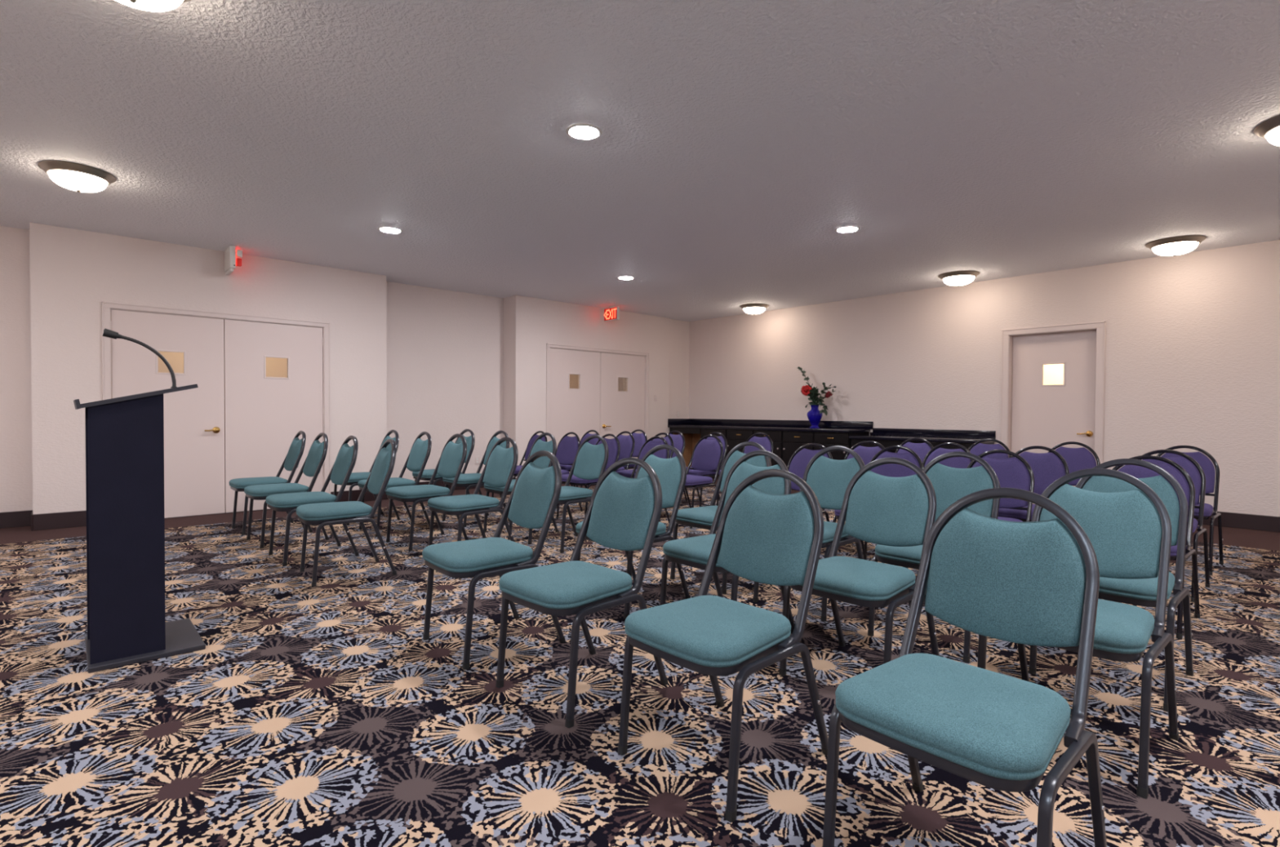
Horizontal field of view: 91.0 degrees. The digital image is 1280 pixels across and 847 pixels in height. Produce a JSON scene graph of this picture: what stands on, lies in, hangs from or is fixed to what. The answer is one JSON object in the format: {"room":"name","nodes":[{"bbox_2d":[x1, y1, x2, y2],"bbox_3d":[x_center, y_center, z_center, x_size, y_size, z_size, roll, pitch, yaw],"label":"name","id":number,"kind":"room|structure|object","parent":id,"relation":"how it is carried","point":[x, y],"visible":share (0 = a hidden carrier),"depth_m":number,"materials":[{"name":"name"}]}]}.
{"room":"conference room","nodes":[
{"label":"conference room","id":0,"kind":"room"},
{"bbox_2d":[0,222,689,515],"bbox_3d":[-3.514,-0.441,7.717,12.064,2.760,0.450,-1,1,-43],"label":"wall","id":1,"kind":"structure","parent":0,"point":[411,361],"depth_m":7.36,"materials":[{"name":"paint"}]},
{"bbox_2d":[111,309,225,518],"bbox_3d":[-4.716,-0.073,6.321,0.916,2.043,0.108,-1,1,-43],"label":"door","id":2,"kind":"structure","parent":1,"relation":"in","point":[194,418],"depth_m":6.41,"materials":[{"name":"grey paint"}]},
{"bbox_2d":[101,301,330,493],"bbox_3d":[-4.389,-0.105,6.685,2.017,2.115,0.139,-1,1,-43],"label":"trim","id":3,"kind":"structure","parent":1,"relation":"attached to","point":[106,307],"depth_m":6.68,"materials":[{"name":"beige paint"}]},
{"bbox_2d":[164,509,269,519],"bbox_3d":[-2.509,0.930,8.415,6.973,0.006,0.048,-1,1,-43],"label":"trim","id":4,"kind":"structure","parent":1,"relation":"attached to","point":[261,509],"depth_m":6.56,"materials":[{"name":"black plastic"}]},
{"bbox_2d":[0,477,515,531],"bbox_3d":[-3.761,0.870,7.438,11.305,0.146,0.352,-1,1,-43],"label":"baseboard","id":5,"kind":"structure","parent":1,"relation":"attached to","point":[20,518],"depth_m":5.82,"materials":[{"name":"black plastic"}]},
{"bbox_2d":[223,319,324,512],"bbox_3d":[-4.035,-0.081,6.982,0.967,2.043,0.055,-1,1,-43],"label":"door","id":6,"kind":"structure","parent":1,"relation":"in","point":[264,415],"depth_m":6.90,"materials":[{"name":"grey paint"}]},
{"bbox_2d":[475,456,479,464],"bbox_3d":[-2.322,0.529,8.984,0.070,0.114,0.008,-1,1,-43],"label":"wall outlet","id":7,"kind":"object","parent":1,"relation":"attached to","point":[477,458],"visible":1,"depth_m":8.98,"materials":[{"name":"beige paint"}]},
{"bbox_2d":[550,347,600,472],"bbox_3d":[-1.012,-0.112,9.757,0.979,2.043,0.055,-1,1,-43],"label":"door","id":8,"kind":"structure","parent":1,"relation":"in","point":[576,411],"depth_m":9.72,"materials":[{"name":"grey paint"}]},
{"bbox_2d":[546,343,648,441],"bbox_3d":[-0.663,-0.144,10.104,2.090,2.115,0.139,-1,1,-43],"label":"trim","id":9,"kind":"structure","parent":1,"relation":"attached to","point":[548,346],"depth_m":9.90,"materials":[{"name":"beige paint"}]},
{"bbox_2d":[600,352,645,470],"bbox_3d":[-0.268,-0.119,10.403,0.977,2.043,0.108,-1,1,-43],"label":"door","id":10,"kind":"structure","parent":1,"relation":"in","point":[620,411],"depth_m":10.38,"materials":[{"name":"grey paint"}]},
{"bbox_2d":[653,395,657,401],"bbox_3d":[0.274,-0.435,10.878,0.070,0.114,0.016,-1,1,-43],"label":"light switch","id":11,"kind":"object","parent":1,"relation":"attached to","point":[655,396],"visible":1,"depth_m":10.87,"materials":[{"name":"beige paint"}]},
{"bbox_2d":[111,348,626,391],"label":"windows","id":12,"kind":"structure","parent":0,"point":[275,367],"depth_m":8.63,"materials":[{"name":"beige paint"}]},
{"bbox_2d":[0,0,1279,321],"bbox_3d":[0.049,-1.829,5.150,14.264,0.150,13.182,-1,1,-43],"label":"ceiling","id":13,"kind":"structure","parent":0,"point":[994,139],"depth_m":3.78,"materials":[{"name":"white paint"}]},
{"bbox_2d":[37,160,116,192],"bbox_3d":[-3.937,-1.693,4.411,0.410,0.142,0.410,-1,1,-43],"label":"dome ceiling light","id":14,"kind":"object","parent":13,"relation":"attached to","point":[77,177],"visible":1,"depth_m":4.32,"materials":[{"name":"white glass"}]},
{"bbox_2d":[115,0,191,11],"bbox_3d":[-1.895,-1.644,2.349,0.420,0.142,0.420,-1,1,-43],"label":"dome ceiling light","id":15,"kind":"object","parent":13,"relation":"attached to","point":[145,5],"visible":1,"depth_m":2.41,"materials":[{"name":"white glass"}]},
{"bbox_2d":[223,245,242,275],"bbox_3d":[-4.201,-1.675,6.501,0.113,0.256,0.324,-1,1,-43],"label":"exit sign","id":16,"kind":"object","parent":13,"relation":"hanging from","point":[230,254],"visible":1,"depth_m":6.41,"materials":[{"name":"white plastic"}]},
{"bbox_2d":[377,226,403,233],"bbox_3d":[-2.289,-1.771,5.772,0.214,0.016,0.214,-1,1,-43],"label":"recessed light","id":17,"kind":"object","parent":13,"relation":"in","point":[389,229],"visible":1,"depth_m":5.74,"materials":[{"name":"white glass"}]},
{"bbox_2d":[565,123,602,140],"bbox_3d":[-0.332,-1.723,3.728,0.214,0.016,0.214,-1,1,-43],"label":"recessed light","id":18,"kind":"object","parent":13,"relation":"in","point":[586,131],"visible":1,"depth_m":3.71,"materials":[{"name":"white glass"}]},
{"bbox_2d":[604,306,619,321],"bbox_3d":[-0.444,-1.729,9.870,0.059,0.224,0.330,-1,1,-43],"label":"exit sign","id":19,"kind":"object","parent":13,"relation":"hanging from","point":[612,313],"visible":1,"depth_m":9.83,"materials":[{"name":"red plastic"}]},
{"bbox_2d":[617,275,634,279],"bbox_3d":[-0.173,-1.794,7.769,0.214,0.016,0.214,-1,1,-43],"label":"recessed light","id":20,"kind":"object","parent":13,"relation":"in","point":[623,277],"visible":1,"depth_m":7.73,"materials":[{"name":"white glass"}]},
{"bbox_2d":[739,303,768,315],"bbox_3d":[1.774,-1.755,9.761,0.444,0.142,0.444,-1,1,-43],"label":"dome ceiling light","id":21,"kind":"object","parent":13,"relation":"attached to","point":[750,308],"visible":1,"depth_m":9.63,"materials":[{"name":"white glass"}]},
{"bbox_2d":[835,225,859,232],"bbox_3d":[1.867,-1.745,5.665,0.214,0.016,0.214,-1,1,-43],"label":"recessed light","id":22,"kind":"object","parent":13,"relation":"in","point":[849,228],"visible":1,"depth_m":5.64,"materials":[{"name":"white glass"}]},
{"bbox_2d":[937,270,979,286],"bbox_3d":[3.792,-1.702,7.488,0.444,0.142,0.444,-1,1,-43],"label":"dome ceiling light","id":23,"kind":"object","parent":13,"relation":"attached to","point":[957,278],"visible":1,"depth_m":7.37,"materials":[{"name":"white glass"}]},
{"bbox_2d":[1145,235,1206,256],"bbox_3d":[5.109,-1.668,6.009,0.444,0.142,0.444,-1,1,-43],"label":"dome ceiling light","id":24,"kind":"object","parent":13,"relation":"attached to","point":[1179,245],"visible":1,"depth_m":5.90,"materials":[{"name":"white glass"}]},
{"bbox_2d":[1253,115,1279,146],"bbox_3d":[3.731,-1.631,3.518,0.430,0.142,0.430,-1,1,-43],"label":"dome ceiling light","id":25,"kind":"object","parent":13,"relation":"attached to","point":[1269,130],"visible":1,"depth_m":3.56,"materials":[{"name":"white glass"}]},
{"bbox_2d":[0,478,1279,846],"bbox_3d":[0.032,1.065,5.202,14.264,0.120,13.182,-1,1,-43],"label":"floor","id":26,"kind":"structure","parent":0,"point":[323,715],"depth_m":2.22,"materials":[{"name":"carpet"}]},
{"bbox_2d":[73,383,205,673],"bbox_3d":[-2.319,0.424,2.911,0.437,1.216,0.510,-1,1,-43],"label":"lectern","id":27,"kind":"object","parent":26,"relation":"on","point":[126,625],"visible":1,"depth_m":2.73,"materials":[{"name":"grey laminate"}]},
{"bbox_2d":[102,328,177,388],"bbox_3d":[-2.289,-0.296,2.888,0.270,0.257,0.036,-1,1,-43],"label":"microphone","id":28,"kind":"object","parent":27,"relation":"on","point":[107,333],"visible":0.98,"depth_m":2.89,"materials":[{"name":"black metal"}]},
{"bbox_2d":[228,431,306,535],"bbox_3d":[-3.440,0.522,5.829,0.590,0.902,0.475,-1,1,-43],"label":"chair","id":29,"kind":"object","parent":26,"relation":"on","point":[291,463],"visible":0.71,"depth_m":5.82,"materials":[{"name":"teal fabric"}]},
{"bbox_2d":[244,432,328,548],"bbox_3d":[-2.980,0.534,5.320,0.590,0.902,0.475,-1,1,-44],"label":"chair","id":30,"kind":"object","parent":26,"relation":"on","point":[312,466],"visible":0.81,"depth_m":5.30,"materials":[{"name":"teal fabric"}]},
{"bbox_2d":[266,435,359,566],"bbox_3d":[-2.467,0.547,4.755,0.590,0.902,0.475,-1,1,-42],"label":"chair","id":31,"kind":"object","parent":26,"relation":"on","point":[342,468],"visible":0.94,"depth_m":4.72,"materials":[{"name":"teal fabric"}]},
{"bbox_2d":[296,439,396,586],"bbox_3d":[-1.969,0.559,4.240,0.590,0.902,0.475,0,1,-37],"label":"chair","id":32,"kind":"object","parent":26,"relation":"on","point":[322,514],"visible":1,"depth_m":4.16,"materials":[{"name":"teal fabric"}]},
{"bbox_2d":[331,430,399,525],"bbox_3d":[-2.760,0.517,6.330,0.590,0.902,0.475,-1,1,-43],"label":"chair","id":33,"kind":"object","parent":26,"relation":"on","point":[355,477],"visible":0.32,"depth_m":6.33,"materials":[{"name":"teal fabric"}]},
{"bbox_2d":[357,431,431,537],"bbox_3d":[-2.256,0.529,5.811,0.590,0.902,0.475,-1,1,-42],"label":"chair","id":34,"kind":"object","parent":26,"relation":"on","point":[418,457],"visible":0.65,"depth_m":5.82,"materials":[{"name":"teal fabric"}]},
{"bbox_2d":[386,434,468,551],"bbox_3d":[-1.776,0.542,5.258,0.590,0.902,0.475,-1,1,-44],"label":"chair","id":35,"kind":"object","parent":26,"relation":"on","point":[451,463],"visible":0.94,"depth_m":5.25,"materials":[{"name":"teal fabric"}]},
{"bbox_2d":[412,429,475,516],"bbox_3d":[-2.107,0.513,6.773,0.590,0.902,0.475,-1,1,-44],"label":"chair","id":36,"kind":"object","parent":26,"relation":"on","point":[427,474],"visible":0.34,"depth_m":6.74,"materials":[{"name":"teal fabric"}]},
{"bbox_2d":[427,437,518,546],"bbox_3d":[-1.226,0.557,4.644,0.590,0.902,0.475,-1,1,-43],"label":"chair","id":37,"kind":"object","parent":26,"relation":"on","point":[500,466],"visible":0.94,"depth_m":4.63,"materials":[{"name":"teal fabric"}]},
{"bbox_2d":[442,431,509,527],"bbox_3d":[-1.630,0.525,6.282,0.590,0.902,0.475,-1,1,-43],"label":"chair","id":38,"kind":"object","parent":26,"relation":"on","point":[469,480],"visible":0.56,"depth_m":6.23,"materials":[{"name":"teal fabric"}]},
{"bbox_2d":[422,450,565,670],"bbox_3d":[-0.697,0.589,3.003,0.590,0.902,0.475,-1,1,-40],"label":"chair","id":39,"kind":"object","parent":26,"relation":"on","point":[534,498],"visible":0.91,"depth_m":2.96,"materials":[{"name":"teal fabric"}]},
{"bbox_2d":[491,431,547,497],"bbox_3d":[-1.390,0.524,7.284,0.578,0.870,0.474,-1,1,-42],"label":"chair","id":40,"kind":"object","parent":26,"relation":"on","point":[535,436],"visible":0.23,"depth_m":7.47,"materials":[{"name":"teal fabric"}]},
{"bbox_2d":[483,432,558,539],"bbox_3d":[-1.084,0.538,5.732,0.590,0.902,0.475,-1,1,-42],"label":"chair","id":41,"kind":"object","parent":26,"relation":"on","point":[544,462],"visible":0.45,"depth_m":5.75,"materials":[{"name":"teal fabric"}]},
{"bbox_2d":[528,435,608,553],"bbox_3d":[-0.582,0.550,5.214,0.590,0.902,0.475,-1,1,-44],"label":"chair","id":42,"kind":"object","parent":26,"relation":"on","point":[590,462],"visible":0.73,"depth_m":5.26,"materials":[{"name":"teal fabric"}]},
{"bbox_2d":[555,431,582,511],"bbox_3d":[-0.973,0.533,6.918,0.578,0.870,0.474,-1,1,-44],"label":"chair","id":43,"kind":"object","parent":26,"relation":"on","point":[567,447],"visible":0.34,"depth_m":7.01,"materials":[{"name":"purple fabric"}]},
{"bbox_2d":[560,430,599,487],"bbox_3d":[-0.806,0.518,7.831,0.578,0.870,0.474,-1,1,-44],"label":"chair","id":44,"kind":"object","parent":26,"relation":"on","point":[594,441],"visible":0.3,"depth_m":7.91,"materials":[{"name":"purple fabric"}]},
{"bbox_2d":[495,457,668,728],"bbox_3d":[-0.229,0.601,2.519,0.475,0.902,0.590,1,1,45],"label":"chair","id":45,"kind":"object","parent":26,"relation":"on","point":[623,513],"visible":0.97,"depth_m":2.50,"materials":[{"name":"teal fabric"}]},
{"bbox_2d":[555,434,620,519],"bbox_3d":[-0.516,0.545,6.420,0.578,0.870,0.474,-1,1,-45],"label":"chair","id":46,"kind":"object","parent":26,"relation":"on","point":[614,446],"visible":0.36,"depth_m":6.43,"materials":[{"name":"purple fabric"}]},
{"bbox_2d":[580,431,635,504],"bbox_3d":[-0.376,0.529,7.392,0.578,0.870,0.474,-1,1,-43],"label":"chair","id":47,"kind":"object","parent":26,"relation":"on","point":[627,443],"visible":0.3,"depth_m":7.45,"materials":[{"name":"purple fabric"}]},
{"bbox_2d":[575,444,690,619],"bbox_3d":[-0.046,0.581,3.670,0.590,0.902,0.475,-1,1,-44],"label":"chair","id":48,"kind":"object","parent":26,"relation":"on","point":[671,473],"visible":0.34,"depth_m":3.69,"materials":[{"name":"teal fabric"}]},
{"bbox_2d":[622,429,647,469],"bbox_3d":[-0.218,0.515,8.181,0.578,0.870,0.474,-1,1,-44],"label":"chair","id":49,"kind":"object","parent":26,"relation":"on","point":[640,439],"visible":0.27,"depth_m":8.25,"materials":[{"name":"purple fabric"}]},
{"bbox_2d":[617,432,674,478],"bbox_3d":[0.060,0.540,6.917,0.578,0.870,0.474,-1,1,-44],"label":"chair","id":50,"kind":"object","parent":26,"relation":"on","point":[627,473],"visible":0.13,"depth_m":6.93,"materials":[{"name":"purple fabric"}]},
{"bbox_2d":[630,436,670,524],"bbox_3d":[-0.039,0.558,5.842,0.578,0.870,0.474,-1,1,-43],"label":"chair","id":51,"kind":"object","parent":26,"relation":"on","point":[649,444],"visible":0.2,"depth_m":6.00,"materials":[{"name":"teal fabric"}]},
{"bbox_2d":[634,431,687,502],"bbox_3d":[0.244,0.526,7.737,0.578,0.870,0.474,-1,1,-44],"label":"chair","id":52,"kind":"object","parent":26,"relation":"on","point":[678,440],"visible":0.12,"depth_m":7.79,"materials":[{"name":"purple fabric"}]},
{"bbox_2d":[670,427,701,466],"bbox_3d":[0.974,0.488,11.043,0.562,0.836,0.712,-1,1,-43],"label":"support","id":53,"kind":"object","parent":26,"relation":"on","point":[691,436],"visible":0.3,"depth_m":11.36,"materials":[{"name":"black paint"}]},
{"bbox_2d":[667,418,873,432],"bbox_3d":[1.897,0.019,10.003,0.602,0.150,3.508,-1,1,-43],"label":"countertop","id":54,"kind":"structure","parent":53,"relation":"on","point":[746,424],"depth_m":9.92,"materials":[{"name":"black laminate"}]},
{"bbox_2d":[807,405,822,428],"bbox_3d":[2.585,-0.100,9.309,0.224,0.341,0.224,-1,1,-43],"label":"vase","id":55,"kind":"object","parent":54,"relation":"on","point":[814,416],"visible":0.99,"depth_m":9.25,"materials":[{"name":"blue glass"}]},
{"bbox_2d":[795,366,810,386],"bbox_3d":[2.469,-0.445,9.426,0.115,0.826,0.339,0,1,-30],"label":"leafy branch","id":56,"kind":"object","parent":55,"relation":"in","point":[803,371],"visible":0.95,"depth_m":9.44,"materials":[{"name":"green plant"}]},
{"bbox_2d":[800,385,813,402],"bbox_3d":[2.479,-0.301,9.336,0.182,0.541,0.160,0,1,-23],"label":"rose","id":57,"kind":"object","parent":55,"relation":"in","point":[805,391],"visible":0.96,"depth_m":9.30,"materials":[{"name":"red plant"}]},
{"bbox_2d":[808,386,818,405],"bbox_3d":[2.579,-0.289,9.297,0.171,0.519,0.181,-1,1,-43],"label":"leafy branch","id":58,"kind":"object","parent":55,"relation":"in","point":[815,391],"visible":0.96,"depth_m":9.28,"materials":[{"name":"green plant"}]},
{"bbox_2d":[816,398,827,415],"bbox_3d":[2.644,-0.196,9.193,0.123,0.338,0.254,-1,1,-43],"label":"leafy branch","id":59,"kind":"object","parent":55,"relation":"in","point":[820,402],"visible":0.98,"depth_m":9.16,"materials":[{"name":"green plant"}]},
{"bbox_2d":[815,382,835,403],"bbox_3d":[2.707,-0.315,9.185,0.140,0.576,0.335,0,1,-30],"label":"leafy branch","id":60,"kind":"object","parent":55,"relation":"in","point":[823,392],"visible":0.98,"depth_m":9.18,"materials":[{"name":"green plant"}]},
{"bbox_2d":[817,388,835,404],"bbox_3d":[2.678,-0.266,9.159,0.112,0.479,0.348,-1,1,-43],"label":"rose","id":61,"kind":"object","parent":55,"relation":"in","point":[830,393],"visible":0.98,"depth_m":9.10,"materials":[{"name":"green"}]},
{"bbox_2d":[658,435,723,528],"bbox_3d":[0.521,0.554,6.297,0.578,0.870,0.474,-1,1,-42],"label":"chair","id":62,"kind":"object","parent":26,"relation":"on","point":[707,455],"visible":0.74,"depth_m":6.35,"materials":[{"name":"purple fabric"}]},
{"bbox_2d":[671,431,727,507],"bbox_3d":[0.697,0.537,7.273,0.578,0.870,0.474,-1,1,-42],"label":"chair","id":63,"kind":"object","parent":26,"relation":"on","point":[697,473],"visible":0.27,"depth_m":7.21,"materials":[{"name":"purple fabric"}]},
{"bbox_2d":[700,428,727,479],"bbox_3d":[1.397,0.500,10.560,0.592,0.836,0.565,-1,1,-43],"label":"base cabinet","id":64,"kind":"object","parent":26,"relation":"on","point":[704,432],"visible":0.22,"depth_m":10.38,"materials":[{"name":"black paint"}]},
{"bbox_2d":[670,441,771,595],"bbox_3d":[0.546,0.576,4.134,0.590,0.902,0.475,-1,1,-42],"label":"chair","id":65,"kind":"object","parent":26,"relation":"on","point":[702,517],"visible":0.48,"depth_m":4.15,"materials":[{"name":"teal fabric"}]},
{"bbox_2d":[617,469,828,822],"bbox_3d":[0.275,0.613,2.020,0.590,0.902,0.475,-1,1,-43],"label":"chair","id":66,"kind":"object","parent":26,"relation":"on","point":[762,537],"visible":1,"depth_m":2.00,"materials":[{"name":"teal fabric"}]},
{"bbox_2d":[659,450,794,633],"bbox_3d":[0.436,0.594,3.130,0.590,0.902,0.475,-1,1,-43],"label":"chair","id":67,"kind":"object","parent":26,"relation":"on","point":[693,552],"visible":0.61,"depth_m":3.14,"materials":[{"name":"teal fabric"}]},
{"bbox_2d":[726,429,753,455],"bbox_3d":[1.769,0.509,10.154,0.592,0.836,0.532,-1,1,-43],"label":"base cabinet","id":68,"kind":"object","parent":26,"relation":"on","point":[735,437],"visible":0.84,"depth_m":10.01,"materials":[{"name":"black paint"}]},
{"bbox_2d":[716,432,773,506],"bbox_3d":[1.198,0.543,7.097,0.578,0.870,0.474,-1,1,-45],"label":"chair","id":69,"kind":"object","parent":26,"relation":"on","point":[766,442],"visible":0.2,"depth_m":7.22,"materials":[{"name":"purple fabric"}]},
{"bbox_2d":[753,430,782,466],"bbox_3d":[2.131,0.518,9.760,0.592,0.836,0.534,-1,1,-43],"label":"base cabinet","id":70,"kind":"object","parent":26,"relation":"on","point":[776,437],"visible":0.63,"depth_m":9.46,"materials":[{"name":"black paint"}]},
{"bbox_2d":[782,431,814,466],"bbox_3d":[2.492,0.528,9.367,0.592,0.836,0.530,-1,1,-43],"label":"base cabinet","id":71,"kind":"object","parent":26,"relation":"on","point":[793,441],"visible":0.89,"depth_m":9.23,"materials":[{"name":"black paint"}]},
{"bbox_2d":[752,445,865,622],"bbox_3d":[1.004,0.588,3.650,0.590,0.902,0.475,-1,1,-43],"label":"chair","id":72,"kind":"object","parent":26,"relation":"on","point":[829,479],"visible":0.43,"depth_m":3.74,"materials":[{"name":"teal fabric"}]},
{"bbox_2d":[786,443,832,522],"bbox_3d":[1.118,0.587,4.641,0.578,0.870,0.474,-1,1,-41],"label":"chair","id":73,"kind":"object","parent":26,"relation":"on","point":[797,464],"visible":0.29,"depth_m":4.81,"materials":[{"name":"purple fabric"}]},
{"bbox_2d":[813,431,869,460],"bbox_3d":[2.859,0.537,8.967,0.592,0.836,0.551,-1,1,-43],"label":"base cabinet","id":74,"kind":"object","parent":26,"relation":"on","point":[825,439],"visible":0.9,"depth_m":8.74,"materials":[{"name":"black paint"}]},
{"bbox_2d":[778,457,939,676],"bbox_3d":[0.930,0.606,2.636,0.590,0.902,0.475,-1,1,-43],"label":"chair","id":75,"kind":"object","parent":26,"relation":"on","point":[876,508],"visible":0.84,"depth_m":2.66,"materials":[{"name":"teal fabric"}]},
{"bbox_2d":[836,440,887,557],"bbox_3d":[1.736,0.582,5.121,0.578,0.870,0.474,-1,1,-45],"label":"chair","id":76,"kind":"object","parent":26,"relation":"on","point":[866,454],"visible":0.12,"depth_m":5.27,"materials":[{"name":"purple fabric"}]},
{"bbox_2d":[832,445,923,566],"bbox_3d":[1.648,0.596,4.330,0.578,0.870,0.474,-1,1,-44],"label":"chair","id":77,"kind":"object","parent":26,"relation":"on","point":[892,470],"visible":0.21,"depth_m":4.46,"materials":[{"name":"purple fabric"}]},
{"bbox_2d":[894,437,933,466],"bbox_3d":[2.444,0.573,5.858,0.578,0.870,0.474,-1,1,-41],"label":"chair","id":78,"kind":"object","parent":26,"relation":"on","point":[921,450],"visible":0.13,"depth_m":5.97,"materials":[{"name":"purple fabric"}]},
{"bbox_2d":[848,428,995,453],"bbox_3d":[3.604,0.527,8.146,0.604,0.895,1.628,-1,1,-43],"label":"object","id":79,"kind":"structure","parent":26,"relation":"on","point":[887,437],"depth_m":8.14,"materials":[{"name":"black laminate"}]},
{"bbox_2d":[867,451,1000,663],"bbox_3d":[1.473,0.600,3.110,0.590,0.902,0.475,-1,1,-44],"label":"chair","id":80,"kind":"object","parent":26,"relation":"on","point":[950,485],"visible":0.43,"depth_m":3.18,"materials":[{"name":"teal fabric"}]},
{"bbox_2d":[922,442,973,468],"bbox_3d":[2.286,0.590,4.877,0.578,0.870,0.474,-1,1,-42],"label":"chair","id":81,"kind":"object","parent":26,"relation":"on","point":[955,462],"visible":0.17,"depth_m":5.01,"materials":[{"name":"purple fabric"}]},
{"bbox_2d":[822,487,1106,846],"bbox_3d":[0.781,0.625,1.500,0.590,0.902,0.475,-1,1,-42],"label":"chair","id":82,"kind":"object","parent":26,"relation":"on","point":[1028,583],"visible":1,"depth_m":1.49,"materials":[{"name":"teal fabric"}]},
{"bbox_2d":[968,439,1011,467],"bbox_3d":[3.081,0.579,5.726,0.578,0.870,0.474,-1,1,-44],"label":"chair","id":83,"kind":"object","parent":26,"relation":"on","point":[979,448],"visible":0.17,"depth_m":5.88,"materials":[{"name":"purple fabric"}]},
{"bbox_2d":[966,449,1034,522],"bbox_3d":[2.136,0.606,3.887,0.578,0.870,0.474,-1,1,-45],"label":"chair","id":84,"kind":"object","parent":26,"relation":"on","point":[1011,473],"visible":0.25,"depth_m":3.96,"materials":[{"name":"purple fabric"}]},
{"bbox_2d":[997,445,1069,522],"bbox_3d":[2.714,0.600,4.426,0.578,0.870,0.474,-1,1,-44],"label":"chair","id":85,"kind":"object","parent":26,"relation":"on","point":[1046,468],"visible":0.29,"depth_m":4.50,"materials":[{"name":"purple fabric"}]},
{"bbox_2d":[1027,441,1100,502],"bbox_3d":[3.478,0.591,5.176,0.578,0.870,0.474,-1,1,-43],"label":"chair","id":86,"kind":"object","parent":26,"relation":"on","point":[1076,459],"visible":0.23,"depth_m":5.27,"materials":[{"name":"purple fabric"}]},
{"bbox_2d":[977,468,1178,799],"bbox_3d":[1.486,0.618,2.134,0.590,0.902,0.475,-1,1,-42],"label":"chair","id":87,"kind":"object","parent":26,"relation":"on","point":[1125,531],"visible":0.62,"depth_m":2.14,"materials":[{"name":"teal fabric"}]},
{"bbox_2d":[1028,458,1193,712],"bbox_3d":[1.997,0.612,2.657,0.590,0.902,0.475,-1,1,-42],"label":"chair","id":88,"kind":"object","parent":26,"relation":"on","point":[1142,592],"visible":0.34,"depth_m":2.63,"materials":[{"name":"teal fabric"}]},
{"bbox_2d":[1097,455,1200,639],"bbox_3d":[2.693,0.618,3.413,0.578,0.870,0.474,-1,1,-41],"label":"chair","id":89,"kind":"object","parent":26,"relation":"on","point":[1137,472],"visible":0.28,"depth_m":3.40,"materials":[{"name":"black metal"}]},
{"bbox_2d":[1139,449,1209,602],"bbox_3d":[3.300,0.611,4.024,0.578,0.870,0.474,-1,1,-41],"label":"chair","id":90,"kind":"object","parent":26,"relation":"on","point":[1188,466],"visible":0.37,"depth_m":4.01,"materials":[{"name":"purple fabric"}]},
{"bbox_2d":[1155,445,1223,575],"bbox_3d":[3.964,0.604,4.646,0.578,0.870,0.474,-1,1,-41],"label":"chair","id":91,"kind":"object","parent":26,"relation":"on","point":[1204,461],"visible":0.33,"depth_m":4.63,"materials":[{"name":"purple fabric"}]},
{"bbox_2d":[688,240,1279,516],"bbox_3d":[4.571,-0.392,7.682,0.200,2.760,10.648,-1,1,-43],"label":"wall","id":92,"kind":"structure","parent":0,"point":[1193,339],"depth_m":7.19,"materials":[{"name":"paint"}]},
{"bbox_2d":[690,418,873,429],"bbox_3d":[2.111,-0.003,10.198,0.022,0.110,3.508,-1,1,-43],"label":"backsplash","id":93,"kind":"structure","parent":92,"relation":"attached to","point":[757,423],"depth_m":9.99,"materials":[{"name":"black laminate"}]},
{"bbox_2d":[870,428,995,439],"bbox_3d":[3.821,0.126,8.336,0.022,0.098,1.628,-1,1,-43],"label":"backsplash","id":94,"kind":"structure","parent":92,"relation":"attached to","point":[886,432],"depth_m":8.25,"materials":[{"name":"black laminate"}]},
{"bbox_2d":[1000,320,1106,466],"bbox_3d":[4.828,-0.070,7.377,0.199,2.131,1.036,-1,1,-43],"label":"trim","id":95,"kind":"structure","parent":92,"relation":"attached to","point":[1007,335],"depth_m":7.29,"materials":[{"name":"beige paint"}]},
{"bbox_2d":[1011,330,1096,504],"bbox_3d":[4.835,-0.035,7.385,0.108,2.043,0.859,-1,1,-43],"label":"door","id":96,"kind":"structure","parent":92,"relation":"in","point":[1051,415],"depth_m":7.38,"materials":[{"name":"grey paint"}]},
{"bbox_2d":[1195,511,1279,532],"bbox_3d":[6.540,0.968,5.395,0.012,0.146,4.270,-1,1,-43],"label":"baseboard","id":97,"kind":"structure","parent":92,"relation":"attached to","point":[1250,522],"depth_m":6.09,"materials":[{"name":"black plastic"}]},
{"bbox_2d":[1043,364,1063,385],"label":"window","id":98,"kind":"structure","parent":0,"point":[1053,374],"depth_m":8.76,"materials":[{"name":"beige paint"}]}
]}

